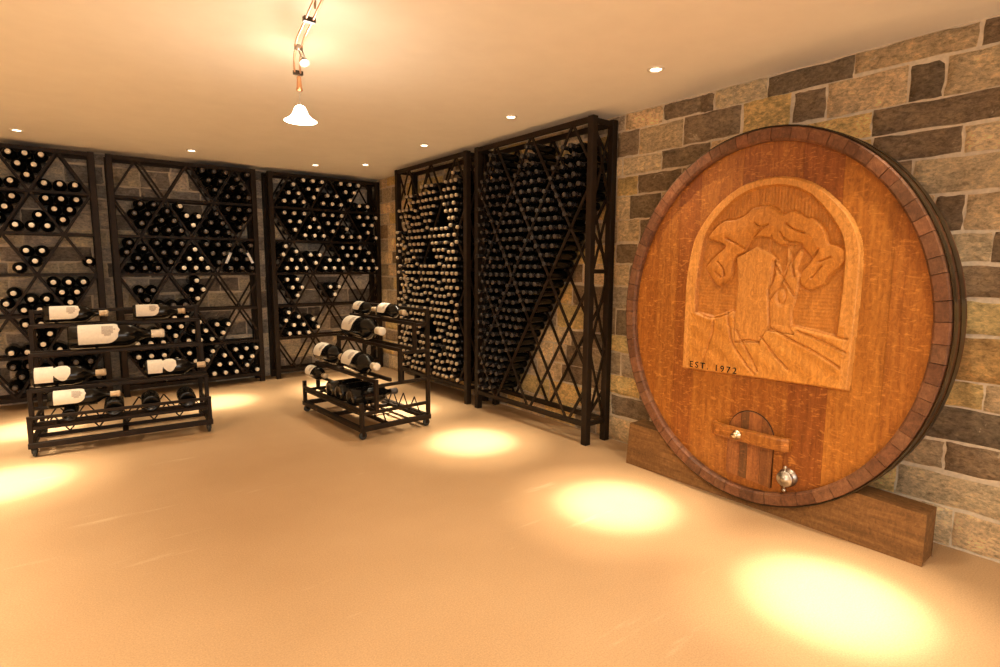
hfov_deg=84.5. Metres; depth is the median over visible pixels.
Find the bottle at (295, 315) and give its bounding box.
[286,310,300,319]
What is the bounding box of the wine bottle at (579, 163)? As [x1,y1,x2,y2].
[576,161,606,172]
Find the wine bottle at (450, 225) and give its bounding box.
[449,222,473,229]
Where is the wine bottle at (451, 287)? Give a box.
[449,284,462,290]
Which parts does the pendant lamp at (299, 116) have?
lamp shade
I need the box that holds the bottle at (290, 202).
[284,198,295,206]
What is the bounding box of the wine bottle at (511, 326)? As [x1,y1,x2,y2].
[508,322,522,329]
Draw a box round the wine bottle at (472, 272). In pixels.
[454,270,473,276]
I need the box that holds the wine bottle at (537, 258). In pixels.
[529,256,550,262]
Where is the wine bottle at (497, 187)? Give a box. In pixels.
[495,184,509,192]
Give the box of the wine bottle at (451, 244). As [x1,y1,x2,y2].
[450,243,473,247]
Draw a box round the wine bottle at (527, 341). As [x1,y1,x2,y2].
[507,338,537,345]
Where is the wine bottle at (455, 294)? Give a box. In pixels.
[453,291,473,298]
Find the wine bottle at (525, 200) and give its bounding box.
[523,197,539,205]
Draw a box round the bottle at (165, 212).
[157,207,170,217]
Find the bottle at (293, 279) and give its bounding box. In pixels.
[286,275,298,283]
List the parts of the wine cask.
carved panel, tap handle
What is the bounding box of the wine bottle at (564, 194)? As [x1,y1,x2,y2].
[562,191,581,200]
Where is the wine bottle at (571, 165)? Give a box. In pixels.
[568,162,585,171]
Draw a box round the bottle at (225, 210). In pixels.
[216,205,230,215]
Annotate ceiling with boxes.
[0,0,999,181]
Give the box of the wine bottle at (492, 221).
[490,218,506,226]
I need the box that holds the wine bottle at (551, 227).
[549,223,566,232]
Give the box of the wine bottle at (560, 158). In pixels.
[556,155,573,164]
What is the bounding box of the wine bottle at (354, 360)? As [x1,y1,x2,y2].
[340,349,380,372]
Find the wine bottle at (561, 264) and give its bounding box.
[542,259,573,268]
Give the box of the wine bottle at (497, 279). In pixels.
[486,278,499,285]
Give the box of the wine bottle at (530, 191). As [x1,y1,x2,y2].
[527,187,542,196]
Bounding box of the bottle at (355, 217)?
[345,213,360,222]
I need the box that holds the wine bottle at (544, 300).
[525,296,555,304]
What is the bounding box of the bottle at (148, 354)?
[142,350,155,359]
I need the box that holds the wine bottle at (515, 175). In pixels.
[513,172,529,180]
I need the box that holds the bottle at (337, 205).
[331,201,342,209]
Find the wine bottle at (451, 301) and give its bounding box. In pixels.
[450,298,474,303]
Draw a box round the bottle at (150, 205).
[144,200,157,211]
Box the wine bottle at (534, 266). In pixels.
[533,264,563,270]
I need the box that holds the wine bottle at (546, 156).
[526,152,556,161]
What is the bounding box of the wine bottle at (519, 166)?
[517,164,532,170]
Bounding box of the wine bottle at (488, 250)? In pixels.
[487,247,500,254]
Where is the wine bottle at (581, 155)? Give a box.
[571,151,604,161]
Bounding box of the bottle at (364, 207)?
[357,203,368,211]
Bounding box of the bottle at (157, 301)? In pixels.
[153,299,164,303]
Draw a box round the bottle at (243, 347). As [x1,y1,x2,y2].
[235,343,248,351]
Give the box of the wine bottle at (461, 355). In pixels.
[452,351,474,358]
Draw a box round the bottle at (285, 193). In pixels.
[275,189,290,198]
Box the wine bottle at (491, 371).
[489,368,504,373]
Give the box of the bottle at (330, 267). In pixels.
[324,264,335,271]
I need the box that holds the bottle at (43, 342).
[37,335,50,347]
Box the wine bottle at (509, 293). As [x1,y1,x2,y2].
[507,289,527,297]
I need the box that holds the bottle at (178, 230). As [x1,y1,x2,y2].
[171,226,184,235]
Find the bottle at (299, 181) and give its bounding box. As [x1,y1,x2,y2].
[290,178,304,187]
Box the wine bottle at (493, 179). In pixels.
[492,178,507,184]
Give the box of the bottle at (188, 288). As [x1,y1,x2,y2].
[181,284,194,293]
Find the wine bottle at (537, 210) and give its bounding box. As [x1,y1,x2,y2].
[535,207,551,215]
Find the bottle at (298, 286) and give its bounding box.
[293,282,303,291]
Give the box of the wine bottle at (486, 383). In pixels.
[476,381,491,387]
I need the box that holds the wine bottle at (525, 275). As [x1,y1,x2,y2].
[522,271,537,279]
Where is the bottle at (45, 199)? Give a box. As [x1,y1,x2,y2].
[38,193,53,206]
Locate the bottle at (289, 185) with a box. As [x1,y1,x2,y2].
[280,181,294,190]
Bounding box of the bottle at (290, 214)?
[283,209,295,218]
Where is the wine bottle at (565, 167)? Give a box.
[559,163,578,172]
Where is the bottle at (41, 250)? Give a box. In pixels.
[35,245,49,256]
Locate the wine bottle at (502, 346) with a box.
[491,345,512,352]
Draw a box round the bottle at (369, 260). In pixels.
[363,256,374,264]
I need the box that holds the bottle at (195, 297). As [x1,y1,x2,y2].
[188,293,200,302]
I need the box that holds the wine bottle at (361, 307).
[352,301,375,314]
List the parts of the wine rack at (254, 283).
post, post, rail, rail, rail, rail, post, post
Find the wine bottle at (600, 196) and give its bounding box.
[572,190,604,201]
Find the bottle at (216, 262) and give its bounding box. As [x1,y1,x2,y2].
[208,257,221,266]
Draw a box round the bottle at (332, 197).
[323,193,337,201]
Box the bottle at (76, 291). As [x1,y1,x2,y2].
[70,285,83,296]
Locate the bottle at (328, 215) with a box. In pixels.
[322,212,333,220]
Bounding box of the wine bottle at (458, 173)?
[451,170,472,177]
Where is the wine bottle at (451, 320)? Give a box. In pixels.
[450,316,474,323]
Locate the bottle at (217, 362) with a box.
[210,356,221,367]
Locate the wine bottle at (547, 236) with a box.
[546,233,561,241]
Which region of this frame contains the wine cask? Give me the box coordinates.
[626,124,966,507]
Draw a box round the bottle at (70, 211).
[62,205,76,217]
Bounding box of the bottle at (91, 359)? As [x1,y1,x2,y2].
[83,354,96,364]
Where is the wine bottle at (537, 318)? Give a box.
[517,314,547,322]
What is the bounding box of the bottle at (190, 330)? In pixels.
[185,324,194,334]
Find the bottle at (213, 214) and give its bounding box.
[205,210,218,219]
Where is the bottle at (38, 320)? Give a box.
[35,318,43,323]
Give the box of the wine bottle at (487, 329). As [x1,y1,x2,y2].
[479,325,497,331]
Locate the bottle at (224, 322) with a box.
[218,317,230,327]
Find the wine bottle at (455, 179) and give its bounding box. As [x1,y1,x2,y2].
[454,177,473,185]
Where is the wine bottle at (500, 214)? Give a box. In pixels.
[498,211,514,219]
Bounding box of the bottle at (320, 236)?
[312,232,325,240]
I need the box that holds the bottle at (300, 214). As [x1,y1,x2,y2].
[294,210,305,218]
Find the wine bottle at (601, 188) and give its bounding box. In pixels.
[576,180,604,191]
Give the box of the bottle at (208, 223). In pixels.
[201,218,213,228]
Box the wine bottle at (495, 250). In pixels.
[493,248,511,253]
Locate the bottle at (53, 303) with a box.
[49,302,61,305]
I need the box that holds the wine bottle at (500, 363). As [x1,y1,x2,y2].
[492,361,507,367]
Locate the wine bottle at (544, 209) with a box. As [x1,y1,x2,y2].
[543,206,558,214]
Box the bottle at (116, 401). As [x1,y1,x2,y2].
[104,395,123,415]
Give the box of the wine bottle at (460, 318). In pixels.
[455,314,474,321]
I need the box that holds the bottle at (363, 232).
[353,229,369,237]
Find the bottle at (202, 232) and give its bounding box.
[195,227,208,236]
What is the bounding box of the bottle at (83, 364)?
[80,361,90,369]
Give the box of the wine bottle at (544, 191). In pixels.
[542,189,561,197]
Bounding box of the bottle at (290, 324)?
[281,319,295,328]
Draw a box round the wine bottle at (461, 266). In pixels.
[452,263,473,269]
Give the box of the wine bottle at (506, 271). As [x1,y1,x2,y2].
[494,270,508,278]
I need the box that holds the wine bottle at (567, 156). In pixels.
[564,154,582,162]
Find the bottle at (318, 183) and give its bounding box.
[311,179,323,187]
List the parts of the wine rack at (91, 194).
rail, rail, rail, rail, post, post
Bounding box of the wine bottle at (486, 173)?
[484,171,498,177]
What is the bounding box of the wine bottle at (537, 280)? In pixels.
[525,279,541,287]
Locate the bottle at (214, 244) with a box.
[208,240,220,249]
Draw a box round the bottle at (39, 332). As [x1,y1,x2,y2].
[27,329,42,338]
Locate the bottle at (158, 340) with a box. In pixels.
[154,337,167,343]
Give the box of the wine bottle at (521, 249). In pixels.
[519,245,534,254]
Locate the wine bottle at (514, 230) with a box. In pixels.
[512,226,527,234]
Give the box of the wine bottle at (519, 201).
[516,198,532,206]
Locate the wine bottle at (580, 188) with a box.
[568,181,585,190]
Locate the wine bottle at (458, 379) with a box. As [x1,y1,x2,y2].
[456,374,474,381]
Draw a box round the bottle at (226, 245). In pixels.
[220,240,231,249]
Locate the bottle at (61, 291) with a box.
[55,285,68,296]
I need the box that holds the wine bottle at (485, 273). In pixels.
[483,270,497,278]
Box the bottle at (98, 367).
[91,366,103,378]
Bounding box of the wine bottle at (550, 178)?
[548,175,566,183]
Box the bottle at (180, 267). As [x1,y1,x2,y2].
[174,263,187,272]
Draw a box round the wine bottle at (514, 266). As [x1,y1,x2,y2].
[513,262,527,270]
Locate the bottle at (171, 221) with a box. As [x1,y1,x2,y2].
[165,216,177,227]
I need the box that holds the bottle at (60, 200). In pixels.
[54,194,67,207]
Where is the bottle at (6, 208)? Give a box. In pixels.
[0,201,13,214]
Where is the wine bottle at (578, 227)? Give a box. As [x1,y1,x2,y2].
[558,223,585,233]
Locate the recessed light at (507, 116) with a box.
[505,115,516,118]
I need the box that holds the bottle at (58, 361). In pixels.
[54,356,67,365]
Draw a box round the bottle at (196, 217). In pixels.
[189,212,201,222]
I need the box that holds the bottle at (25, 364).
[22,359,28,369]
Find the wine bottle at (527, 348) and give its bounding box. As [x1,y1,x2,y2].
[505,345,534,352]
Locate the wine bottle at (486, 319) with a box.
[476,318,490,325]
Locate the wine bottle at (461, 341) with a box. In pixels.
[452,338,474,344]
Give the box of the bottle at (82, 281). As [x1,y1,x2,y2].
[76,276,89,286]
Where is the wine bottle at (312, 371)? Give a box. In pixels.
[304,365,327,379]
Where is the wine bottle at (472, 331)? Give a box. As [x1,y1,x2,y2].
[455,330,474,337]
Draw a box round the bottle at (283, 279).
[277,275,288,283]
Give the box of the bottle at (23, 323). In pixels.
[18,318,29,328]
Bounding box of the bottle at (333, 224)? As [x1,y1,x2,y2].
[327,220,338,228]
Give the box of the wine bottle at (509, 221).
[508,218,524,226]
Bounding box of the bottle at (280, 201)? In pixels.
[273,197,285,205]
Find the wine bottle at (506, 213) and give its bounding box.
[505,210,520,218]
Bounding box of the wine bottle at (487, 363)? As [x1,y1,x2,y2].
[486,360,499,365]
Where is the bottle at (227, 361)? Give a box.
[220,356,232,365]
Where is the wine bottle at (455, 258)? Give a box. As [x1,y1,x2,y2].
[454,255,473,262]
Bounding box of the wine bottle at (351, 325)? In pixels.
[340,315,385,339]
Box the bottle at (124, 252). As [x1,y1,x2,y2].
[119,247,131,257]
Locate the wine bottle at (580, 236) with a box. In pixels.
[552,232,584,242]
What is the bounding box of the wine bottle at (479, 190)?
[478,189,491,194]
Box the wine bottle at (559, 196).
[554,192,572,201]
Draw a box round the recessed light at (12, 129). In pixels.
[9,128,23,131]
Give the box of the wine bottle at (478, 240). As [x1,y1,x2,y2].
[476,237,490,244]
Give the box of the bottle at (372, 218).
[366,215,376,222]
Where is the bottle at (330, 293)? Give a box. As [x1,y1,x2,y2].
[321,290,336,297]
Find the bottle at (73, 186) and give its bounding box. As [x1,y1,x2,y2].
[67,181,81,191]
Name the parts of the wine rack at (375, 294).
post, post, rail, rail, rail, rail, post, post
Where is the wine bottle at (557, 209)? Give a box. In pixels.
[549,206,570,214]
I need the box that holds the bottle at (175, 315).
[169,313,177,317]
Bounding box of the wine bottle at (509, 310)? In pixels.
[507,305,522,313]
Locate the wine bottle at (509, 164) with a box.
[493,160,522,169]
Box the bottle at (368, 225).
[362,222,373,229]
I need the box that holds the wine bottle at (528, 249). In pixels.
[525,247,546,253]
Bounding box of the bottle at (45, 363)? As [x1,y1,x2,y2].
[40,361,51,366]
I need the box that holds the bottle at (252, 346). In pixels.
[247,342,257,350]
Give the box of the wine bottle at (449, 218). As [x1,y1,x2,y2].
[447,215,459,222]
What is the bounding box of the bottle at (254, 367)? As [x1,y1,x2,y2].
[246,361,259,371]
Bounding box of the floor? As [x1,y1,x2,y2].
[0,366,999,666]
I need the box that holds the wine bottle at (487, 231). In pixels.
[485,230,503,236]
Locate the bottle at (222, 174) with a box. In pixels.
[215,170,227,179]
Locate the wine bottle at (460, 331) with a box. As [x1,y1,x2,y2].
[449,330,462,337]
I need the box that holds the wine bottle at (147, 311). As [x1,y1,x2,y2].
[132,304,184,319]
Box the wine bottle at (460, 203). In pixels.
[452,200,473,207]
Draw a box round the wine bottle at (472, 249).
[451,248,473,255]
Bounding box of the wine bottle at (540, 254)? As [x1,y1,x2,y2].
[538,251,553,259]
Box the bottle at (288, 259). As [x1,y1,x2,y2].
[278,255,293,263]
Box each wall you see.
[0,152,370,405]
[372,15,999,562]
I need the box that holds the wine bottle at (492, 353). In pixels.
[482,352,497,357]
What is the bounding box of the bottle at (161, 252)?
[154,248,167,257]
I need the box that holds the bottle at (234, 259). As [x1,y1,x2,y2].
[224,254,238,263]
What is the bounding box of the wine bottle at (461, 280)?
[452,277,474,284]
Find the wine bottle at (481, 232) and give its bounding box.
[480,229,493,236]
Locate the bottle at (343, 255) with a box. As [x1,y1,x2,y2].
[333,251,348,259]
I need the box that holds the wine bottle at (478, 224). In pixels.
[477,221,490,229]
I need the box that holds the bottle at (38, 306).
[33,302,47,314]
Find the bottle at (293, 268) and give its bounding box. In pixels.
[286,263,298,272]
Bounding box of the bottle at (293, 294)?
[284,290,299,298]
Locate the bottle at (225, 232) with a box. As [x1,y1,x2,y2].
[219,228,230,237]
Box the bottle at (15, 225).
[8,219,24,230]
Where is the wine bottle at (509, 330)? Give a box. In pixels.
[499,329,514,334]
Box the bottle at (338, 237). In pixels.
[328,233,343,240]
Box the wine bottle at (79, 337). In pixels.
[67,323,164,349]
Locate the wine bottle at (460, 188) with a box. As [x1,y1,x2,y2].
[452,185,473,192]
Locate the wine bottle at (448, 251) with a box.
[447,248,459,255]
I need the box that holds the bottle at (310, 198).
[300,194,315,203]
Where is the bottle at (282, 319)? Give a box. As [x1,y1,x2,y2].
[279,315,287,323]
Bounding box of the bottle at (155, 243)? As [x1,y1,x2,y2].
[147,238,160,248]
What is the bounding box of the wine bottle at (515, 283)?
[513,279,527,287]
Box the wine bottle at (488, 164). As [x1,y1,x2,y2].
[487,162,502,168]
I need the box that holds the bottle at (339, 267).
[333,264,344,271]
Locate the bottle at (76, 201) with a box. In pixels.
[69,195,82,207]
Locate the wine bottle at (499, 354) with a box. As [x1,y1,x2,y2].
[489,353,503,358]
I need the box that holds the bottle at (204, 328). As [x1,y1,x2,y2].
[200,324,208,333]
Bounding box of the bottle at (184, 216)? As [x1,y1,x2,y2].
[177,211,189,222]
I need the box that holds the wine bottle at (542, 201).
[539,197,555,206]
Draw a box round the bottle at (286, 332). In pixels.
[279,327,291,336]
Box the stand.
[626,419,936,566]
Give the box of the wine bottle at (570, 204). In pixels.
[567,200,600,210]
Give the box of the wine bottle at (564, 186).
[559,182,577,191]
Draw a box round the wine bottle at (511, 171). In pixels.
[495,168,524,176]
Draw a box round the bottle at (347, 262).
[337,259,352,266]
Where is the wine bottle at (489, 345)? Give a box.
[480,343,494,349]
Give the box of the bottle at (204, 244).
[195,240,209,249]
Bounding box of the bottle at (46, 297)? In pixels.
[40,292,54,303]
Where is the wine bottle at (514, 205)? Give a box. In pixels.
[508,203,525,209]
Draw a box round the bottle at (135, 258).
[129,253,142,263]
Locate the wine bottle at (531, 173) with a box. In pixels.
[526,171,544,177]
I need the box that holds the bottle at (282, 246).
[275,242,287,250]
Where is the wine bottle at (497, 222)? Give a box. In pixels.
[495,219,510,227]
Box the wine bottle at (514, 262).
[505,260,523,265]
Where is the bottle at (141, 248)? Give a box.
[134,244,147,253]
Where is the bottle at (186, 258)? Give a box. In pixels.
[180,254,192,263]
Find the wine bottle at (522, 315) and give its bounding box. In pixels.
[511,314,525,322]
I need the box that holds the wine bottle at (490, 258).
[488,254,503,262]
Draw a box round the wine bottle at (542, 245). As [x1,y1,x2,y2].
[541,242,558,250]
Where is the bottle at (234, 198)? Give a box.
[228,193,240,202]
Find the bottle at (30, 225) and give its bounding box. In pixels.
[24,220,39,231]
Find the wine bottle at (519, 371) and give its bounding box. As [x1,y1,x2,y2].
[495,368,523,376]
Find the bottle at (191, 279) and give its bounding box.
[186,275,199,284]
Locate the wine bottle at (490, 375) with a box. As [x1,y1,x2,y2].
[479,374,494,381]
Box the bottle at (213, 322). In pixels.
[206,317,219,327]
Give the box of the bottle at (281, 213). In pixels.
[274,209,286,218]
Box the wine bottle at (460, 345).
[450,344,463,349]
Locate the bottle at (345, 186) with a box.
[340,182,351,189]
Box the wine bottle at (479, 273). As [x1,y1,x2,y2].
[477,270,492,277]
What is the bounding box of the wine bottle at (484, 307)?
[482,303,496,310]
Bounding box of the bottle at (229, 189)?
[221,184,234,194]
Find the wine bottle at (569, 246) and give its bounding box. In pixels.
[550,241,581,251]
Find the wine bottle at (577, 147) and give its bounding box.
[568,142,601,152]
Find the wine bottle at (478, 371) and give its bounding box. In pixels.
[477,366,491,373]
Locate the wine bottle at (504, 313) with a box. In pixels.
[493,312,507,319]
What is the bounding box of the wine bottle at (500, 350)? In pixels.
[498,345,524,353]
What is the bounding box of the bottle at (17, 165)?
[10,159,26,173]
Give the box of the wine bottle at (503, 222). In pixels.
[501,219,517,227]
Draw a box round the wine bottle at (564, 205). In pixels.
[558,201,576,210]
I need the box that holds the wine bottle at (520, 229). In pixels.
[519,226,539,235]
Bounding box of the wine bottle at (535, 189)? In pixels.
[533,186,551,196]
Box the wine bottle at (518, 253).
[508,252,527,260]
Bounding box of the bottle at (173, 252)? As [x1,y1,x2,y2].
[167,248,179,257]
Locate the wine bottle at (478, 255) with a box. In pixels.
[476,253,494,257]
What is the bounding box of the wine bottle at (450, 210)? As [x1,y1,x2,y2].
[449,207,461,214]
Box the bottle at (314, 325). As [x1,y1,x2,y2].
[305,321,319,329]
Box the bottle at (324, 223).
[314,219,329,227]
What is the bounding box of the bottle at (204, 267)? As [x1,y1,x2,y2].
[198,263,210,272]
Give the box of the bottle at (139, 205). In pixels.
[131,199,144,211]
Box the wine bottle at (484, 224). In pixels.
[482,222,504,228]
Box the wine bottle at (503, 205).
[502,202,517,210]
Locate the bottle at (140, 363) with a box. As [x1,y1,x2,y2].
[136,357,147,368]
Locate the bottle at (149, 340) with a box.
[142,337,154,343]
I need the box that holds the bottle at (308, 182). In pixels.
[302,178,314,186]
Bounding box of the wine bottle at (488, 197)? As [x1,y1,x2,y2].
[485,194,499,201]
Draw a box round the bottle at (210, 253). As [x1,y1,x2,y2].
[202,249,215,258]
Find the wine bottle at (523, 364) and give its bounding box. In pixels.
[497,361,526,369]
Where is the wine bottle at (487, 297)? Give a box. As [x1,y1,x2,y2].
[486,293,500,301]
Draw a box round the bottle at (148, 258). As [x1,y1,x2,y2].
[142,253,155,263]
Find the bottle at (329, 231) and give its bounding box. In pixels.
[319,227,334,235]
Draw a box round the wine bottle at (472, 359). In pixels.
[455,358,474,365]
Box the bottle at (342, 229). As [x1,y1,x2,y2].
[333,225,348,233]
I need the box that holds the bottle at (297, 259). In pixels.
[291,255,302,263]
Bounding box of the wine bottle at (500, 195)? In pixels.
[498,192,514,201]
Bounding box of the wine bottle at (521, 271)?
[509,270,525,278]
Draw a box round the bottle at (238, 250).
[229,246,243,255]
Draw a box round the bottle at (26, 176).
[20,170,34,184]
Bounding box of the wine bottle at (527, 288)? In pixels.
[516,287,530,295]
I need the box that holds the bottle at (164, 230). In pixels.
[159,226,172,235]
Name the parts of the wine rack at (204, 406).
post, step post, post, post, post, rail, rail, guard rail, frame, post, post, post, step post, post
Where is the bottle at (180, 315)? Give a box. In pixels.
[177,312,189,317]
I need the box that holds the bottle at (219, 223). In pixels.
[212,219,225,228]
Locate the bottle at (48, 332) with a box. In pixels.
[43,328,57,337]
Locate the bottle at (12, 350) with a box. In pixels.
[5,343,20,356]
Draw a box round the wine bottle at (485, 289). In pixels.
[483,286,498,293]
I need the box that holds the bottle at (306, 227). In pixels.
[296,223,311,232]
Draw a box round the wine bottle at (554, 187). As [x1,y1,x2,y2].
[551,183,568,192]
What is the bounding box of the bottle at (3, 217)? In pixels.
[0,212,6,224]
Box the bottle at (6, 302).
[0,296,15,308]
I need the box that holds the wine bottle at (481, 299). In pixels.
[480,295,497,302]
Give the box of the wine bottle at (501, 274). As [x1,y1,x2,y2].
[500,270,519,278]
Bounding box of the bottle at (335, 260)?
[328,256,339,264]
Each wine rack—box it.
[0,143,112,404]
[26,305,212,456]
[103,153,265,397]
[261,171,382,378]
[302,303,430,439]
[395,150,488,404]
[474,114,617,445]
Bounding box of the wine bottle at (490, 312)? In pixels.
[480,310,492,318]
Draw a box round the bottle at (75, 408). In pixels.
[62,406,79,420]
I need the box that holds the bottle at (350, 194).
[345,190,355,198]
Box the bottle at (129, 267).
[123,262,136,272]
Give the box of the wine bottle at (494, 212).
[492,209,511,217]
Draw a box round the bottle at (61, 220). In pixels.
[56,215,69,226]
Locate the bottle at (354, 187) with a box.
[348,183,359,190]
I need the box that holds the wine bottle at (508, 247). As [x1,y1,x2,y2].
[506,243,520,251]
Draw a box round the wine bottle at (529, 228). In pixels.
[527,225,542,233]
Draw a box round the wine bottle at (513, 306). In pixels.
[502,305,516,313]
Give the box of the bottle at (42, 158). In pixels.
[34,151,48,165]
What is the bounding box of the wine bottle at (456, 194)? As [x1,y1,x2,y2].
[454,192,473,199]
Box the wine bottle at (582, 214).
[562,210,585,220]
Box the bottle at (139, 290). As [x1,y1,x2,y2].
[131,284,144,295]
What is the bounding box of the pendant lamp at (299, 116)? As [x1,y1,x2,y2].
[284,76,316,124]
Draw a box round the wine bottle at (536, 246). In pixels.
[533,242,550,251]
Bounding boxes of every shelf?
[0,187,89,197]
[0,231,93,236]
[0,273,96,276]
[0,314,42,318]
[0,353,103,360]
[115,195,251,207]
[118,234,253,240]
[121,273,254,275]
[124,305,256,313]
[127,337,258,351]
[274,206,375,214]
[275,239,376,244]
[277,272,376,274]
[278,301,377,307]
[280,331,344,339]
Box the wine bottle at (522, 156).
[520,154,537,161]
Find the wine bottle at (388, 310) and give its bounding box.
[376,303,406,318]
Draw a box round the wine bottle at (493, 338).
[484,337,498,343]
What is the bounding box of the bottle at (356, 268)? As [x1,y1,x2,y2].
[346,264,362,271]
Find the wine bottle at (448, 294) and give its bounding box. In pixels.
[447,291,461,297]
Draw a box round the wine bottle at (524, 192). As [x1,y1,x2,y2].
[519,188,536,197]
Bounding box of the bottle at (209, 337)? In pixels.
[201,332,214,342]
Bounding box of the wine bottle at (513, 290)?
[501,289,515,297]
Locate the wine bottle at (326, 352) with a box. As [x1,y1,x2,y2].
[313,342,342,363]
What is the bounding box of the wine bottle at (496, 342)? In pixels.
[495,337,511,345]
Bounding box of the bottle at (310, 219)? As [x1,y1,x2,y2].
[300,215,315,224]
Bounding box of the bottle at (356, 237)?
[349,234,360,241]
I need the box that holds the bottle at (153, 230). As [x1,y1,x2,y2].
[146,225,159,235]
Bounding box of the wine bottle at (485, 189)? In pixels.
[483,188,497,193]
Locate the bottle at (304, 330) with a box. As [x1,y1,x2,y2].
[299,326,310,334]
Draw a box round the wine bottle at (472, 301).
[455,300,474,307]
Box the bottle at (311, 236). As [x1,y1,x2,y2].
[304,232,316,240]
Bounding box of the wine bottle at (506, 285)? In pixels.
[505,284,524,288]
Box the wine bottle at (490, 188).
[489,185,504,192]
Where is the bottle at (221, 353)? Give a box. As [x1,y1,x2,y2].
[213,347,226,357]
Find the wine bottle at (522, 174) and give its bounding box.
[520,172,536,178]
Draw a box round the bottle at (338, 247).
[328,244,344,252]
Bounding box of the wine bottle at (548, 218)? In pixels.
[546,214,562,223]
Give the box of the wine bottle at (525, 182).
[522,179,538,187]
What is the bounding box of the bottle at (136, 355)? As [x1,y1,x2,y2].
[129,351,143,360]
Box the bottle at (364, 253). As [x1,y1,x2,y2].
[355,249,370,256]
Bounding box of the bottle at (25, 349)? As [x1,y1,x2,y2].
[21,342,29,355]
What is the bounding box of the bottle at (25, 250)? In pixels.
[19,245,34,256]
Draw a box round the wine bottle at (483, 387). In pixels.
[482,382,497,389]
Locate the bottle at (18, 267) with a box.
[12,262,28,273]
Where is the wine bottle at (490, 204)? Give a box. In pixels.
[488,201,503,209]
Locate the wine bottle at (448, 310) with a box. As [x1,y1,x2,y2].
[447,306,463,313]
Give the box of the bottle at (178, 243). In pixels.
[173,239,185,249]
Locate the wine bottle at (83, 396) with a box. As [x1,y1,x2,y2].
[47,388,120,408]
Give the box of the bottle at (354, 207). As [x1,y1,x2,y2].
[345,203,360,210]
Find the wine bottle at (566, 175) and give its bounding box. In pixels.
[564,172,581,181]
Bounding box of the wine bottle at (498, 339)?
[489,337,504,344]
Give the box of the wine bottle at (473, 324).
[453,323,474,329]
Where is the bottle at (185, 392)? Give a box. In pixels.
[176,386,195,406]
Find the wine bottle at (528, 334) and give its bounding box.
[510,330,540,338]
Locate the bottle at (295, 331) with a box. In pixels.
[288,327,300,335]
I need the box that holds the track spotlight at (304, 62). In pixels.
[294,44,309,66]
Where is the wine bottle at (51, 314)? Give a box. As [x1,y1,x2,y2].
[42,306,108,323]
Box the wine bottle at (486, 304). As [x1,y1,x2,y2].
[476,302,489,310]
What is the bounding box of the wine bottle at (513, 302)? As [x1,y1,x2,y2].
[511,297,530,305]
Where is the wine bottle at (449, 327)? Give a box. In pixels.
[448,323,459,329]
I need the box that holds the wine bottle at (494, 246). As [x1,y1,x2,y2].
[479,245,497,249]
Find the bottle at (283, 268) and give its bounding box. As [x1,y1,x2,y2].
[276,263,288,272]
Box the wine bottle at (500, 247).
[499,244,515,251]
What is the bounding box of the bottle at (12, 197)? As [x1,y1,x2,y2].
[5,191,20,204]
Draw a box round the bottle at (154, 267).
[149,263,161,272]
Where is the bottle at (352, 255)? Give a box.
[346,251,357,259]
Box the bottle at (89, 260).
[81,256,95,266]
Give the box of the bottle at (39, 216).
[31,210,46,222]
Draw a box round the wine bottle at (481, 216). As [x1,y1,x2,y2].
[480,215,497,220]
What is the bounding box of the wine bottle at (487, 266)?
[486,262,499,270]
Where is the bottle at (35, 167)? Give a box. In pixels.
[27,160,41,174]
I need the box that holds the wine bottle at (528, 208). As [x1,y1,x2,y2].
[526,205,548,214]
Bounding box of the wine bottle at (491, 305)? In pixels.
[489,303,505,307]
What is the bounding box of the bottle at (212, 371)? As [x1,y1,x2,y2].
[205,365,216,376]
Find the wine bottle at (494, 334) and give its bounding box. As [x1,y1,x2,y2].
[492,329,509,337]
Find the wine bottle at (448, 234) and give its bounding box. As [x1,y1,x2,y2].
[446,232,462,239]
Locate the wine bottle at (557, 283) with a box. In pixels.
[532,279,563,288]
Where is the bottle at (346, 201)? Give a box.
[336,197,351,206]
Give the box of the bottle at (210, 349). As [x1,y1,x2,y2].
[203,345,215,353]
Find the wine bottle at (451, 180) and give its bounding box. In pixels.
[449,178,462,185]
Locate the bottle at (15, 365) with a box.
[6,360,22,370]
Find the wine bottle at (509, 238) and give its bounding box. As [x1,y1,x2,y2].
[508,235,523,243]
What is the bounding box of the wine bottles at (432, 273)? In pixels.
[396,180,474,378]
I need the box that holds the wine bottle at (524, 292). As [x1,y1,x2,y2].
[522,287,538,296]
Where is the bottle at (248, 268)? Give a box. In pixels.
[243,263,253,272]
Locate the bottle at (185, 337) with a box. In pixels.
[178,333,191,341]
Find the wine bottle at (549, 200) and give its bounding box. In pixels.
[546,198,567,205]
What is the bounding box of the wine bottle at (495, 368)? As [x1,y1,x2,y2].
[483,367,496,372]
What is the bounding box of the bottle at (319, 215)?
[310,211,324,219]
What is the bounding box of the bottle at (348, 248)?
[341,244,352,252]
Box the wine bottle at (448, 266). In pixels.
[447,263,460,269]
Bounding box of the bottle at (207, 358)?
[204,352,210,362]
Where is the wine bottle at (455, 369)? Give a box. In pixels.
[453,365,474,371]
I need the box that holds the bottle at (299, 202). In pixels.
[293,198,305,207]
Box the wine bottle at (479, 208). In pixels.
[477,207,493,213]
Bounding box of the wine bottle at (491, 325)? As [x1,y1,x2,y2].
[489,321,508,329]
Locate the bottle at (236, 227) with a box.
[228,223,241,232]
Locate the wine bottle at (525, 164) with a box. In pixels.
[523,162,540,170]
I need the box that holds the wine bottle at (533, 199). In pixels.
[531,196,550,205]
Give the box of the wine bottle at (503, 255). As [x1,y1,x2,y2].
[502,252,516,259]
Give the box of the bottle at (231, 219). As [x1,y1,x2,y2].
[222,214,236,224]
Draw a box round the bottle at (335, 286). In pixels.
[328,282,340,290]
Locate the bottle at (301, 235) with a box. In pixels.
[292,231,306,239]
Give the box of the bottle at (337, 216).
[332,212,343,220]
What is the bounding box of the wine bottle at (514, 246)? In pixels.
[512,243,531,248]
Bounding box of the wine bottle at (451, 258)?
[449,255,462,262]

